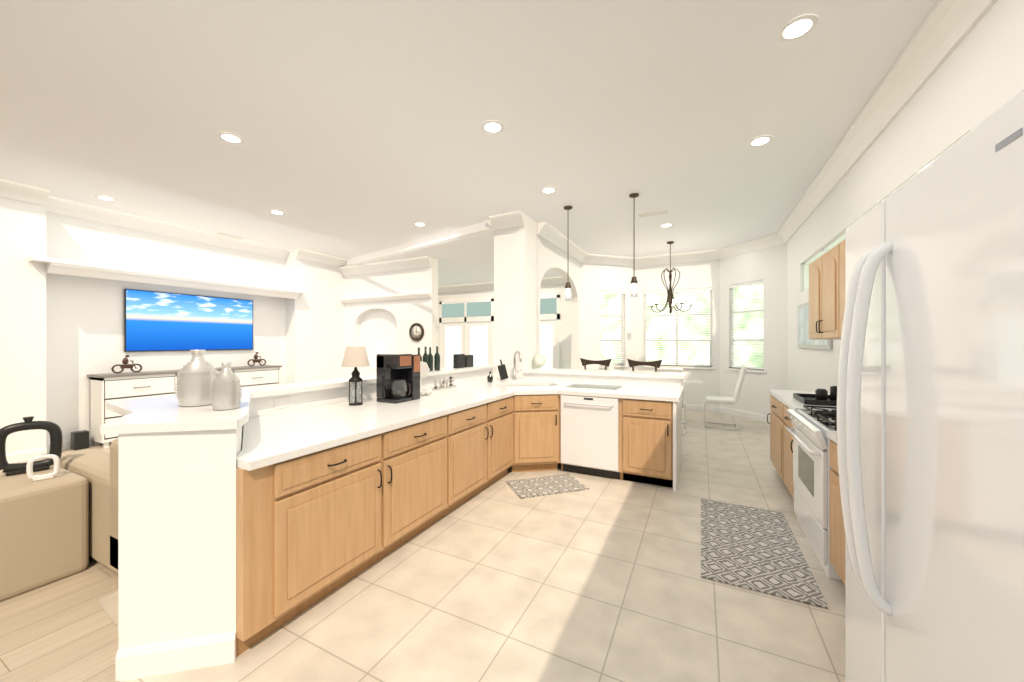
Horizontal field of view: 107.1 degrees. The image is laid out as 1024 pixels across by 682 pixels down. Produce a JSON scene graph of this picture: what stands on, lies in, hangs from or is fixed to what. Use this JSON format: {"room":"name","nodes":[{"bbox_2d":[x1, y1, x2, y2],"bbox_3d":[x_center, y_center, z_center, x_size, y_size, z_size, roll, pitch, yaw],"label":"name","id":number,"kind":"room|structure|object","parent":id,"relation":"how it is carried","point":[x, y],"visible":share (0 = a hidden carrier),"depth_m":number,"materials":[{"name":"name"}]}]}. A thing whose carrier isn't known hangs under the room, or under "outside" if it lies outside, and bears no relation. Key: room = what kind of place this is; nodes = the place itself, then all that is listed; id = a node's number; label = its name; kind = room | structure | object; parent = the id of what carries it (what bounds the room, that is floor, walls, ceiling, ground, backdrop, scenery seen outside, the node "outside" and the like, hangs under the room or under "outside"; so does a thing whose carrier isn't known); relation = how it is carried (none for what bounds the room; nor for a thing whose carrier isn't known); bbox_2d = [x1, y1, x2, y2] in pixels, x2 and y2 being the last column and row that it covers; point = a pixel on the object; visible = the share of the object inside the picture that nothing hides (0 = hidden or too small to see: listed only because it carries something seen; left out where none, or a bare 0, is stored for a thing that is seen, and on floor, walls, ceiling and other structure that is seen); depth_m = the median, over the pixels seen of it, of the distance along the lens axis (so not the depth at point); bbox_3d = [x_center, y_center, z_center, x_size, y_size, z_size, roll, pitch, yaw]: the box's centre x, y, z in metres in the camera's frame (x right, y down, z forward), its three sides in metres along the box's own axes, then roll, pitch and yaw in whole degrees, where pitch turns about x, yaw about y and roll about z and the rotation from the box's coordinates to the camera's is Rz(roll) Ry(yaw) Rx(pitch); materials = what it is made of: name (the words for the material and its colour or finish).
{"room":"kitchen","nodes":[
{"label":"kitchen","id":0,"kind":"room"},
{"bbox_2d":[0,442,119,681],"bbox_3d":[-3.846,1.453,3.656,5.850,0.004,9.100,0,0,27],"label":"floor","id":1,"kind":"structure","parent":0,"point":[65,629],"depth_m":1.90,"materials":[{"name":"beige wood"}]},
{"bbox_2d":[0,465,87,601],"bbox_3d":[-3.132,1.155,2.379,0.770,0.600,0.455,0,0,27],"label":"ottoman","id":2,"kind":"object","parent":1,"relation":"on","point":[43,532],"visible":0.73,"depth_m":2.24,"materials":[{"name":"beige fabric"}]},
{"bbox_2d":[0,416,62,475],"bbox_3d":[-3.175,0.673,2.482,0.062,0.361,0.289,0,0,42],"label":"sculpture","id":3,"kind":"object","parent":2,"relation":"on","point":[54,430],"visible":0.88,"depth_m":2.48,"materials":[{"name":"black"}]},
{"bbox_2d":[26,452,59,480],"bbox_3d":[-2.916,0.771,2.352,0.028,0.164,0.131,0,0,42],"label":"ring vase","id":4,"kind":"object","parent":2,"relation":"on","point":[29,466],"visible":1,"depth_m":2.35,"materials":[{"name":"white ceramic"}]},
{"bbox_2d":[71,430,88,449],"bbox_3d":[-5.872,1.333,5.138,0.140,0.235,0.140,0,0,27],"label":"speaker","id":5,"kind":"object","parent":1,"relation":"on","point":[79,440],"visible":0.98,"depth_m":5.09},
{"bbox_2d":[60,439,117,573],"bbox_3d":[-2.232,1.021,3.754,1.210,0.868,2.780,0,0,27],"label":"sofa","id":6,"kind":"object","parent":1,"relation":"on","point":[98,469],"visible":0.08,"depth_m":2.39,"materials":[{"name":"beige fabric"}]},
{"bbox_2d":[87,365,281,447],"bbox_3d":[-5.197,0.955,6.299,0.459,1.000,2.480,0,0,27],"label":"sideboard","id":7,"kind":"object","parent":1,"relation":"on","point":[107,387],"visible":0.4,"depth_m":5.46,"materials":[{"name":"white wood"}]},
{"bbox_2d":[111,355,141,372],"bbox_3d":[-5.608,0.316,5.510,0.102,0.265,0.330,0,0,27],"label":"motorbike","id":8,"kind":"object","parent":7,"relation":"on","point":[125,364],"visible":1,"depth_m":5.49,"materials":[{"name":"brown metal"}]},
{"bbox_2d":[247,352,265,365],"bbox_3d":[-4.803,0.316,7.120,0.102,0.265,0.330,0,0,27],"label":"motorbike","id":9,"kind":"object","parent":7,"relation":"on","point":[255,359],"visible":1,"depth_m":7.09,"materials":[{"name":"brown metal"}]},
{"bbox_2d":[118,429,235,649],"bbox_3d":[-1.808,0.925,1.923,1.145,1.060,0.422,0,0,27],"label":"half wall","id":10,"kind":"structure","parent":0,"point":[176,535],"depth_m":1.68,"materials":[{"name":"white paint"}]},
{"bbox_2d":[116,632,235,680],"bbox_3d":[-1.480,1.393,1.674,0.447,0.125,0.016,0,0,-13],"label":"baseboard","id":11,"kind":"structure","parent":10,"relation":"attached to","point":[162,658],"depth_m":1.67,"materials":[{"name":"white"}]},
{"bbox_2d":[236,426,242,455],"bbox_3d":[-1.585,0.487,2.196,0.940,0.184,0.539,0,0,27],"label":"end cap","id":12,"kind":"object","parent":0,"point":[238,439],"visible":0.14,"depth_m":1.84,"materials":[{"name":"white"}]},
{"bbox_2d":[242,368,492,438],"bbox_3d":[-1.261,0.925,4.096,0.180,1.060,3.960,0,0,27],"label":"wall","id":13,"kind":"structure","parent":0,"point":[261,406],"depth_m":3.24,"materials":[{"name":"white paint"}]},
{"bbox_2d":[274,397,289,408],"bbox_3d":[-1.759,0.464,2.892,0.004,0.080,0.120,0,0,27],"label":"electrical outlet plate","id":14,"kind":"object","parent":13,"relation":"attached to","point":[283,402],"depth_m":2.89,"materials":[{"name":"white plastic"}]},
{"bbox_2d":[100,365,686,434],"bbox_3d":[-0.095,0.402,3.522,2.980,0.094,4.905,0,0,27],"label":"bar","id":15,"kind":"object","parent":13,"relation":"on","point":[158,414],"visible":0.93,"depth_m":2.05,"materials":[{"name":"white stone"}]},
{"bbox_2d":[175,350,217,406],"bbox_3d":[-1.780,0.199,2.142,0.195,0.310,0.195,0,0,27],"label":"vase","id":16,"kind":"object","parent":15,"relation":"on","point":[197,375],"visible":0.88,"depth_m":2.08,"materials":[{"name":"white"}]},
{"bbox_2d":[210,362,241,409],"bbox_3d":[-1.520,0.232,2.013,0.139,0.245,0.139,0,0,27],"label":"vase","id":17,"kind":"object","parent":15,"relation":"on","point":[226,392],"visible":1,"depth_m":1.97,"materials":[{"name":"white"}]},
{"bbox_2d":[424,346,430,370],"bbox_3d":[-1.042,0.204,4.557,0.071,0.300,0.071,0,0,12],"label":"wine bottle","id":18,"kind":"object","parent":15,"relation":"on","point":[427,358],"depth_m":4.55,"materials":[{"name":"green glass"}]},
{"bbox_2d":[435,346,439,369],"bbox_3d":[-0.939,0.204,4.741,0.071,0.300,0.071,0,0,12],"label":"wine bottle","id":19,"kind":"object","parent":15,"relation":"on","point":[437,357],"depth_m":4.71,"materials":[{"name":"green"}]},
{"bbox_2d":[453,354,465,367],"bbox_3d":[-0.724,0.260,5.181,0.070,0.189,0.180,0,0,27],"label":"photo frame","id":20,"kind":"object","parent":15,"relation":"on","point":[461,360],"depth_m":5.13,"materials":[{"name":"black"}]},
{"bbox_2d":[466,355,473,366],"bbox_3d":[-0.622,0.270,5.398,0.060,0.169,0.180,0,0,27],"label":"photo frame","id":21,"kind":"object","parent":15,"relation":"on","point":[469,358],"depth_m":5.37,"materials":[{"name":"black"}]},
{"bbox_2d":[532,353,545,368],"bbox_3d":[0.403,0.290,5.725,0.230,0.237,0.102,0,0,27],"label":"decorative plate","id":22,"kind":"object","parent":15,"relation":"on","point":[538,360],"visible":1,"depth_m":5.74,"materials":[{"name":"white ceramic"}]},
{"bbox_2d":[360,309,396,366],"bbox_3d":[-2.934,-0.105,8.488,1.300,1.320,0.080,0,0,27],"label":"niche","id":23,"kind":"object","parent":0,"point":[378,327],"depth_m":8.49,"materials":[{"name":"white paint"}]},
{"bbox_2d":[341,292,431,302],"bbox_3d":[-2.777,-0.945,8.153,2.540,0.100,0.100,0,0,27],"label":"trim","id":24,"kind":"structure","parent":23,"relation":"attached to","point":[390,297],"depth_m":8.05,"materials":[{"name":"white"}]},
{"bbox_2d":[0,197,844,681],"bbox_3d":[-1.453,-0.195,4.584,9.700,3.400,13.100,0,0,27],"label":"shell","id":25,"kind":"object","parent":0,"point":[502,581],"visible":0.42,"depth_m":2.87,"materials":[{"name":"paint"}]},
{"bbox_2d":[0,178,49,205],"bbox_3d":[-6.856,-1.805,2.668,0.150,0.180,4.640,0,0,27],"label":"crown molding","id":26,"kind":"structure","parent":25,"relation":"attached to","point":[13,190],"depth_m":4.57,"materials":[{"name":"white wood"}]},
{"bbox_2d":[6,447,46,462],"bbox_3d":[-6.916,1.393,2.698,0.016,0.125,4.640,0,0,27],"label":"baseboard","id":27,"kind":"structure","parent":25,"relation":"attached to","point":[20,456],"depth_m":4.61,"materials":[{"name":"white wood"}]},
{"bbox_2d":[46,436,93,451],"bbox_3d":[-5.415,1.393,6.369,0.016,0.125,3.270,0,0,27],"label":"baseboard","id":28,"kind":"structure","parent":25,"relation":"attached to","point":[66,444],"depth_m":5.12,"materials":[{"name":"white"}]},
{"bbox_2d":[46,196,289,258],"bbox_3d":[-5.355,-1.805,6.339,0.150,0.180,3.270,0,0,27],"label":"crown molding","id":29,"kind":"structure","parent":25,"relation":"attached to","point":[56,205],"depth_m":5.88,"materials":[{"name":"white"}]},
{"bbox_2d":[29,256,306,298],"bbox_3d":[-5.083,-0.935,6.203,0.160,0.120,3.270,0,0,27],"label":"crown molding","id":30,"kind":"structure","parent":25,"relation":"attached to","point":[73,270],"depth_m":5.67,"materials":[{"name":"white"}]},
{"bbox_2d":[0,197,344,681],"bbox_3d":[-6.192,-0.220,4.829,0.595,3.350,9.100,0,0,27],"label":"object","id":31,"kind":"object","parent":25,"relation":"on","point":[57,330],"depth_m":5.40,"materials":[{"name":"paint"}]},
{"bbox_2d":[124,289,252,351],"bbox_3d":[-5.365,-0.325,6.428,0.043,0.940,1.800,0,0,27],"label":"wall-mounted tv","id":32,"kind":"object","parent":25,"relation":"attached to","point":[159,321],"visible":0.92,"depth_m":6.26,"materials":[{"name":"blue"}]},
{"bbox_2d":[236,467,387,642],"bbox_3d":[-1.261,1.017,2.256,0.628,0.875,0.700,0,0,27],"label":"base cabinet","id":33,"kind":"object","parent":25,"relation":"on","point":[330,498],"depth_m":1.89,"materials":[{"name":"brown wood"}]},
{"bbox_2d":[236,377,683,520],"bbox_3d":[-0.011,0.559,3.396,2.676,0.039,4.082,0,0,27],"label":"countertop","id":34,"kind":"structure","parent":33,"relation":"on","point":[427,456],"depth_m":3.28,"materials":[{"name":"white stone"}]},
{"bbox_2d":[341,346,369,405],"bbox_3d":[-1.346,0.289,3.256,0.230,0.500,0.230,0,0,27],"label":"table lamp","id":35,"kind":"object","parent":34,"relation":"on","point":[355,357],"visible":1,"depth_m":3.21,"materials":[{"name":"grey metal"}]},
{"bbox_2d":[376,354,419,402],"bbox_3d":[-1.026,0.324,3.487,0.286,0.430,0.320,0,0,27],"label":"coffee maker","id":36,"kind":"object","parent":34,"relation":"on","point":[397,378],"visible":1,"depth_m":3.40,"materials":[{"name":"black plastic"}]},
{"bbox_2d":[420,361,429,391],"bbox_3d":[-0.980,0.370,4.068,0.183,0.338,0.080,0,0,27],"label":"decor","id":37,"kind":"object","parent":34,"relation":"on","point":[424,369],"visible":0.48,"depth_m":4.06,"materials":[{"name":"white ceramic"}]},
{"bbox_2d":[432,377,456,389],"bbox_3d":[-0.787,0.477,4.418,0.060,0.123,0.400,0,0,27],"label":"love sign","id":38,"kind":"object","parent":34,"relation":"on","point":[442,385],"visible":1,"depth_m":4.40,"materials":[{"name":"grey"}]},
{"bbox_2d":[497,359,507,379],"bbox_3d":[-0.132,0.390,5.374,0.151,0.282,0.180,0,0,-3],"label":"knife block","id":39,"kind":"object","parent":34,"relation":"on","point":[502,370],"visible":1,"depth_m":5.29,"materials":[{"name":"black"}]},
{"bbox_2d":[512,351,521,379],"bbox_3d":[0.088,0.331,5.401,0.223,0.417,0.270,0,0,27],"label":"faucet","id":40,"kind":"object","parent":34,"relation":"on","point":[514,378],"depth_m":5.47,"materials":[{"name":"silver metal"}]},
{"bbox_2d":[566,383,621,389],"bbox_3d":[0.995,0.535,4.562,0.600,0.006,0.390,0,0,27],"label":"glass cutting board","id":41,"kind":"object","parent":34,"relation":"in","point":[597,386],"visible":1,"depth_m":4.52,"materials":[{"name":"white"}]},
{"bbox_2d":[295,248,347,266],"bbox_3d":[-4.090,-1.805,8.200,0.150,0.180,1.190,0,0,27],"label":"crown molding","id":42,"kind":"structure","parent":25,"relation":"attached to","point":[308,255],"depth_m":8.11,"materials":[{"name":"white paint"}]},
{"bbox_2d":[339,256,431,275],"bbox_3d":[-2.788,-1.615,8.130,2.540,0.180,0.150,0,0,27],"label":"crown molding","id":43,"kind":"structure","parent":25,"relation":"attached to","point":[408,263],"depth_m":8.05,"materials":[{"name":"white"}]},
{"bbox_2d":[388,507,435,553],"bbox_3d":[-0.947,1.017,2.883,0.628,0.875,0.701,0,0,27],"label":"base cabinet","id":44,"kind":"object","parent":25,"relation":"on","point":[401,527],"depth_m":2.61,"materials":[{"name":"brown wood"}]},
{"bbox_2d":[411,325,421,338],"bbox_3d":[-1.969,-0.205,7.779,0.298,0.298,0.001,0,0,27],"label":"wall clock","id":45,"kind":"object","parent":25,"relation":"attached to","point":[416,331],"visible":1,"depth_m":7.78,"materials":[{"name":"white"}]},
{"bbox_2d":[409,323,423,340],"bbox_3d":[-1.968,-0.205,7.782,0.370,0.370,0.035,0,0,27],"label":"rim","id":46,"kind":"object","parent":45,"relation":"attached to","point":[422,333],"visible":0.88,"depth_m":7.75,"materials":[{"name":"brown metal"}]},
{"bbox_2d":[506,473,588,498],"bbox_3d":[0.349,1.449,3.828,0.720,0.010,0.450,0,0,-18],"label":"area rug","id":47,"kind":"object","parent":25,"relation":"on","point":[541,486],"visible":0.86,"depth_m":3.80,"materials":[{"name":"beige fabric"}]},
{"bbox_2d":[580,358,611,369],"bbox_3d":[1.256,0.859,5.910,0.510,1.197,0.445,0,0,27],"label":"bar stool","id":48,"kind":"object","parent":25,"relation":"on","point":[605,363],"visible":0.15,"depth_m":6.08,"materials":[{"name":"brown wood"}]},
{"bbox_2d":[627,359,662,371],"bbox_3d":[1.926,0.859,5.574,0.510,1.197,0.445,0,0,27],"label":"bar stool","id":49,"kind":"object","parent":25,"relation":"on","point":[655,364],"visible":0.17,"depth_m":5.74,"materials":[{"name":"brown wood"}]},
{"bbox_2d":[648,407,679,491],"bbox_3d":[1.474,1.017,4.077,0.520,0.875,0.627,0,0,27],"label":"base cabinet","id":50,"kind":"object","parent":25,"relation":"on","point":[666,471],"depth_m":3.71,"materials":[{"name":"brown wood"}]},
{"bbox_2d":[560,388,628,479],"bbox_3d":[0.945,1.019,4.309,0.629,0.872,0.647,0,0,27],"label":"dishwasher","id":51,"kind":"object","parent":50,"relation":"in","point":[590,424],"depth_m":4.05,"materials":[{"name":"white metal"}]},
{"bbox_2d":[654,368,685,434],"bbox_3d":[2.575,0.930,6.157,0.444,1.055,0.635,0,0,27],"label":"dining chair","id":52,"kind":"object","parent":25,"relation":"on","point":[680,370],"visible":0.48,"depth_m":5.90,"materials":[{"name":"white leather"}]},
{"bbox_2d":[682,378,703,423],"bbox_3d":[2.952,1.079,7.021,1.120,0.751,1.120,0,0,27],"label":"dining table","id":53,"kind":"object","parent":25,"relation":"on","point":[689,382],"visible":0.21,"depth_m":6.82,"materials":[{"name":"clear glass"}]},
{"bbox_2d":[704,365,746,429],"bbox_3d":[3.655,0.930,6.502,0.635,1.055,0.444,0,0,27],"label":"dining chair","id":54,"kind":"object","parent":25,"relation":"on","point":[726,400],"visible":1,"depth_m":6.36,"materials":[{"name":"white leather"}]},
{"bbox_2d":[701,499,827,608],"bbox_3d":[1.733,1.449,2.773,0.620,0.010,1.290,0,0,27],"label":"area rug","id":55,"kind":"object","parent":25,"relation":"on","point":[753,548],"visible":0.93,"depth_m":2.58,"materials":[{"name":"grey fabric"}]},
{"bbox_2d":[768,391,779,474],"bbox_3d":[3.029,1.017,3.807,0.626,0.875,0.791,0,0,27],"label":"base cabinet","id":56,"kind":"object","parent":25,"relation":"on","point":[774,423],"depth_m":3.97,"materials":[{"name":"brown wood"}]},
{"bbox_2d":[780,403,832,498],"bbox_3d":[2.726,1.017,3.201,0.626,0.875,0.565,0,0,27],"label":"base cabinet","id":57,"kind":"object","parent":25,"relation":"on","point":[786,439],"depth_m":3.43,"materials":[{"name":"brown wood"}]},
{"bbox_2d":[772,391,836,410],"bbox_3d":[2.907,0.559,3.560,0.635,0.039,1.370,0,0,27],"label":"countertop","id":58,"kind":"structure","parent":57,"relation":"on","point":[784,396],"depth_m":3.58,"materials":[{"name":"white stone"}]},
{"bbox_2d":[793,386,836,405],"bbox_3d":[2.806,0.466,3.377,0.400,0.144,0.450,0,0,27],"label":"tray","id":59,"kind":"object","parent":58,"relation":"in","point":[821,397],"visible":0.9,"depth_m":3.32,"materials":[{"name":"black metal"}]},
{"bbox_2d":[786,405,841,580],"bbox_3d":[2.375,0.980,2.583,0.706,0.950,0.845,0,0,27],"label":"range","id":60,"kind":"object","parent":25,"relation":"on","point":[811,459],"visible":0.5,"depth_m":2.54,"materials":[{"name":"white metal"}]},
{"bbox_2d":[827,435,844,584],"bbox_3d":[1.991,1.017,1.732,0.626,0.875,1.000,0,0,27],"label":"base cabinet","id":61,"kind":"object","parent":25,"relation":"on","point":[837,532],"depth_m":2.18,"materials":[{"name":"brown wood"}]},
{"bbox_2d":[827,431,836,442],"bbox_3d":[1.988,0.559,1.722,0.635,0.039,1.020,0,0,27],"label":"countertop","id":62,"kind":"structure","parent":61,"relation":"on","point":[834,433],"depth_m":2.23,"materials":[{"name":"white stone"}]},
{"bbox_2d":[836,89,1023,681],"bbox_3d":[1.407,0.505,0.890,0.923,1.900,0.950,0,0,27],"label":"fridge","id":63,"kind":"object","parent":25,"relation":"on","point":[930,419],"visible":1,"depth_m":0.89,"materials":[{"name":"white metal"}]},
{"bbox_2d":[346,221,560,285],"bbox_3d":[-1.364,-1.802,8.922,5.580,0.195,4.580,0,0,27],"label":"ceiling","id":64,"kind":"structure","parent":0,"point":[469,260],"depth_m":7.62,"materials":[{"name":"white paint"}]},
{"bbox_2d":[343,227,493,266],"bbox_3d":[-2.090,-1.735,7.268,4.684,0.060,0.045,0,0,39],"label":"crown molding","id":65,"kind":"structure","parent":64,"relation":"attached to","point":[456,238],"depth_m":6.78,"materials":[{"name":"white"}]},
{"bbox_2d":[0,0,938,258],"bbox_3d":[-1.431,-1.945,4.629,9.900,0.100,13.400,0,0,27],"label":"ceiling","id":66,"kind":"structure","parent":0,"point":[355,125],"depth_m":3.09,"materials":[{"name":"white paint"}]},
{"bbox_2d":[95,195,116,200],"bbox_3d":[-5.340,-1.889,4.973,0.198,0.005,0.198,0,0,18],"label":"recessed light","id":67,"kind":"object","parent":66,"relation":"in","point":[106,198],"depth_m":4.97,"materials":[{"name":"white"}]},
{"bbox_2d":[217,132,243,143],"bbox_3d":[-2.607,-1.889,3.506,0.198,0.005,0.198,0,0,36],"label":"recessed light","id":68,"kind":"object","parent":66,"relation":"in","point":[228,137],"depth_m":3.50,"materials":[{"name":"white"}]},
{"bbox_2d":[216,232,244,238],"bbox_3d":[-5.036,-1.889,6.744,0.180,0.012,0.400,0,0,27],"label":"ceiling vent","id":69,"kind":"object","parent":66,"relation":"in","point":[219,233],"depth_m":6.70,"materials":[{"name":"white metal"}]},
{"bbox_2d":[269,210,284,214],"bbox_3d":[-3.426,-1.889,5.514,0.197,0.005,0.198,0,0,18],"label":"recessed light","id":70,"kind":"object","parent":66,"relation":"in","point":[277,212],"depth_m":5.51,"materials":[{"name":"white"}]},
{"bbox_2d":[481,120,503,133],"bbox_3d":[-0.170,-1.889,3.327,0.198,0.005,0.198,0,0,-18],"label":"recessed light","id":71,"kind":"object","parent":66,"relation":"in","point":[492,127],"depth_m":3.32,"materials":[{"name":"white"}]},
{"bbox_2d":[541,187,556,193],"bbox_3d":[0.456,-1.889,4.714,0.197,0.005,0.198,0,0,0],"label":"recessed light","id":72,"kind":"object","parent":66,"relation":"in","point":[547,190],"depth_m":4.71,"materials":[{"name":"white"}]},
{"bbox_2d":[564,206,571,300],"bbox_3d":[0.787,-1.234,5.308,0.120,1.319,0.120,0,0,27],"label":"pendant light","id":73,"kind":"object","parent":66,"relation":"hanging from","point":[568,289],"visible":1,"depth_m":5.28,"materials":[{"name":"white glass"}]},
{"bbox_2d":[629,193,638,297],"bbox_3d":[1.570,-1.234,4.861,0.120,1.319,0.120,0,0,27],"label":"pendant light","id":74,"kind":"object","parent":66,"relation":"hanging from","point":[633,285],"visible":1,"depth_m":4.85,"materials":[{"name":"white glass"}]},
{"bbox_2d":[638,209,667,216],"bbox_3d":[2.071,-1.889,5.550,0.400,0.012,0.180,0,0,27],"label":"air vent","id":75,"kind":"object","parent":66,"relation":"in","point":[658,212],"depth_m":5.54,"materials":[{"name":"white metal"}]},
{"bbox_2d":[647,241,695,313],"bbox_3d":[3.017,-1.210,7.194,0.884,1.369,0.848,0,0,27],"label":"chandelier","id":76,"kind":"object","parent":66,"relation":"hanging from","point":[670,301],"visible":1,"depth_m":7.12,"materials":[{"name":"brown metal"}]},
{"bbox_2d":[748,135,772,146],"bbox_3d":[2.339,-1.889,3.560,0.198,0.005,0.198,0,0,18],"label":"recessed light","id":77,"kind":"object","parent":66,"relation":"in","point":[762,140],"depth_m":3.56,"materials":[{"name":"white"}]},
{"bbox_2d":[777,14,818,41],"bbox_3d":[1.722,-1.889,2.281,0.198,0.005,0.198,0,0,18],"label":"recessed light","id":78,"kind":"object","parent":66,"relation":"in","point":[797,28],"depth_m":2.28,"materials":[{"name":"white"}]},
{"bbox_2d":[438,284,570,368],"bbox_3d":[-0.338,-0.220,10.874,5.670,3.350,0.150,0,0,27],"label":"wall","id":79,"kind":"structure","parent":0,"point":[565,331],"depth_m":9.98,"materials":[{"name":"white paint"}]},
{"bbox_2d":[439,295,559,376],"bbox_3d":[-0.485,0.105,10.825,3.890,2.700,0.070,0,0,27],"label":"trim","id":80,"kind":"structure","parent":79,"relation":"attached to","point":[465,319],"depth_m":10.97,"materials":[{"name":"white wood"}]},
{"bbox_2d":[438,276,565,292],"bbox_3d":[-0.405,-1.615,10.740,5.670,0.180,0.150,0,0,27],"label":"crown molding","id":81,"kind":"structure","parent":79,"relation":"attached to","point":[490,285],"depth_m":11.00,"materials":[{"name":"white paint"}]},
{"bbox_2d":[494,214,536,385],"bbox_3d":[0.063,-0.220,5.917,0.520,3.350,0.480,0,0,27],"label":"column","id":82,"kind":"structure","parent":0,"point":[515,288],"depth_m":5.71,"materials":[{"name":"white paint"}]},
{"bbox_2d":[489,211,524,230],"bbox_3d":[-0.078,-1.805,5.635,0.520,0.180,0.150,0,0,27],"label":"crown molding","id":83,"kind":"structure","parent":82,"relation":"attached to","point":[508,220],"depth_m":5.62,"materials":[{"name":"white"}]},
{"bbox_2d":[537,234,580,368],"bbox_3d":[0.881,-0.220,7.140,0.150,3.350,2.460,0,0,27],"label":"wall","id":84,"kind":"structure","parent":0,"point":[566,266],"depth_m":7.49,"materials":[{"name":"white paint"}]},
{"bbox_2d":[537,222,586,262],"bbox_3d":[1.017,-1.805,7.077,0.150,0.180,2.450,0,0,27],"label":"crown molding","id":85,"kind":"structure","parent":84,"relation":"attached to","point":[548,232],"depth_m":6.73,"materials":[{"name":"white"}]},
{"bbox_2d":[525,373,681,459],"bbox_3d":[1.178,0.953,5.202,2.115,1.005,0.200,0,0,27],"label":"wall","id":86,"kind":"structure","parent":0,"point":[632,380],"depth_m":5.02,"materials":[{"name":"white paint"}]},
{"bbox_2d":[581,263,632,370],"bbox_3d":[2.105,-0.220,8.488,1.329,3.350,0.150,0,0,-18],"label":"wall","id":87,"kind":"structure","parent":0,"point":[596,279],"depth_m":8.34,"materials":[{"name":"white paint"}]},
{"bbox_2d":[582,253,633,266],"bbox_3d":[2.152,-1.805,8.345,1.329,0.180,0.150,0,0,-18],"label":"crown molding","id":88,"kind":"structure","parent":87,"relation":"attached to","point":[607,260],"depth_m":8.33,"materials":[{"name":"white"}]},
{"bbox_2d":[600,291,624,364],"bbox_3d":[2.248,-0.318,8.485,0.650,1.645,0.045,0,0,-18],"label":"blind","id":89,"kind":"object","parent":87,"relation":"attached to","point":[612,292],"visible":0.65,"depth_m":8.49,"materials":[{"name":"white plastic"}]},
{"bbox_2d":[633,259,719,405],"bbox_3d":[3.571,-0.220,8.305,1.740,3.350,0.150,0,0,27],"label":"wall","id":90,"kind":"structure","parent":0,"point":[699,274],"depth_m":8.09,"materials":[{"name":"white paint"}]},
{"bbox_2d":[633,250,718,266],"bbox_3d":[3.504,-1.805,8.171,1.740,0.180,0.150,0,0,27],"label":"crown molding","id":91,"kind":"structure","parent":90,"relation":"attached to","point":[706,255],"depth_m":8.13,"materials":[{"name":"white paint"}]},
{"bbox_2d":[644,288,711,365],"bbox_3d":[3.592,-0.318,8.241,1.365,1.645,0.045,0,0,27],"label":"blind","id":92,"kind":"object","parent":90,"relation":"attached to","point":[680,290],"visible":0.83,"depth_m":8.21,"materials":[{"name":"white plastic"}]},
{"bbox_2d":[682,404,719,411],"bbox_3d":[3.534,1.393,8.230,1.740,0.125,0.016,0,0,27],"label":"baseboard","id":93,"kind":"structure","parent":90,"relation":"attached to","point":[710,408],"depth_m":7.99,"materials":[{"name":"white"}]},
{"bbox_2d":[720,243,786,415],"bbox_3d":[4.606,-0.220,7.215,0.150,3.350,1.386,0,0,-18],"label":"wall","id":94,"kind":"structure","parent":0,"point":[768,265],"depth_m":6.96,"materials":[{"name":"white paint"}]},
{"bbox_2d":[720,406,769,422],"bbox_3d":[4.527,1.393,7.189,0.016,0.125,1.386,0,0,-18],"label":"baseboard","id":95,"kind":"structure","parent":94,"relation":"attached to","point":[747,414],"depth_m":7.27,"materials":[{"name":"white"}]},
{"bbox_2d":[729,280,763,368],"bbox_3d":[4.529,-0.318,7.297,0.045,1.645,0.740,0,0,-18],"label":"blind","id":96,"kind":"object","parent":94,"relation":"attached to","point":[747,284],"visible":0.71,"depth_m":7.27,"materials":[{"name":"white plastic"}]},
{"bbox_2d":[717,233,784,258],"bbox_3d":[4.464,-1.805,7.168,0.150,0.180,1.386,0,0,-18],"label":"crown molding","id":97,"kind":"structure","parent":94,"relation":"attached to","point":[770,240],"depth_m":7.08,"materials":[{"name":"white paint"}]},
{"bbox_2d":[787,0,1023,391],"bbox_3d":[2.368,-0.220,1.594,0.150,3.350,10.970,0,0,27],"label":"wall","id":98,"kind":"structure","parent":0,"point":[976,78],"depth_m":2.65,"materials":[{"name":"white paint"}]},
{"bbox_2d":[798,302,832,349],"bbox_3d":[3.953,-0.230,4.972,0.033,0.630,1.570,0,0,27],"label":"picture","id":99,"kind":"object","parent":98,"relation":"attached to","point":[804,341],"visible":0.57,"depth_m":5.21,"materials":[{"name":"grey"}]},
{"bbox_2d":[809,248,839,339],"bbox_3d":[2.960,-0.410,3.355,0.350,0.770,0.950,0,0,27],"label":"upper cabinet","id":100,"kind":"object","parent":98,"relation":"attached to","point":[826,291],"depth_m":3.44,"materials":[{"name":"brown wood"}]},
{"bbox_2d":[833,239,844,338],"bbox_3d":[2.535,-0.410,2.506,0.350,0.770,0.950,0,0,27],"label":"upper cabinet","id":101,"kind":"object","parent":98,"relation":"attached to","point":[839,250],"depth_m":3.01,"materials":[{"name":"brown wood"}]},
{"bbox_2d":[777,0,996,242],"bbox_3d":[2.234,-1.805,1.661,0.150,0.180,10.970,0,0,27],"label":"crown molding","id":102,"kind":"structure","parent":98,"relation":"attached to","point":[944,30],"depth_m":2.69,"materials":[{"name":"white wood"}]},
{"label":"outside","id":103,"kind":"structure","parent":0,"visible":0},
{"bbox_2d":[601,284,762,366],"bbox_3d":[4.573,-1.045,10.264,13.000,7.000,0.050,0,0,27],"label":"window blinds","id":104,"kind":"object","parent":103,"point":[653,324],"depth_m":10.15,"materials":[{"name":"white plastic"}]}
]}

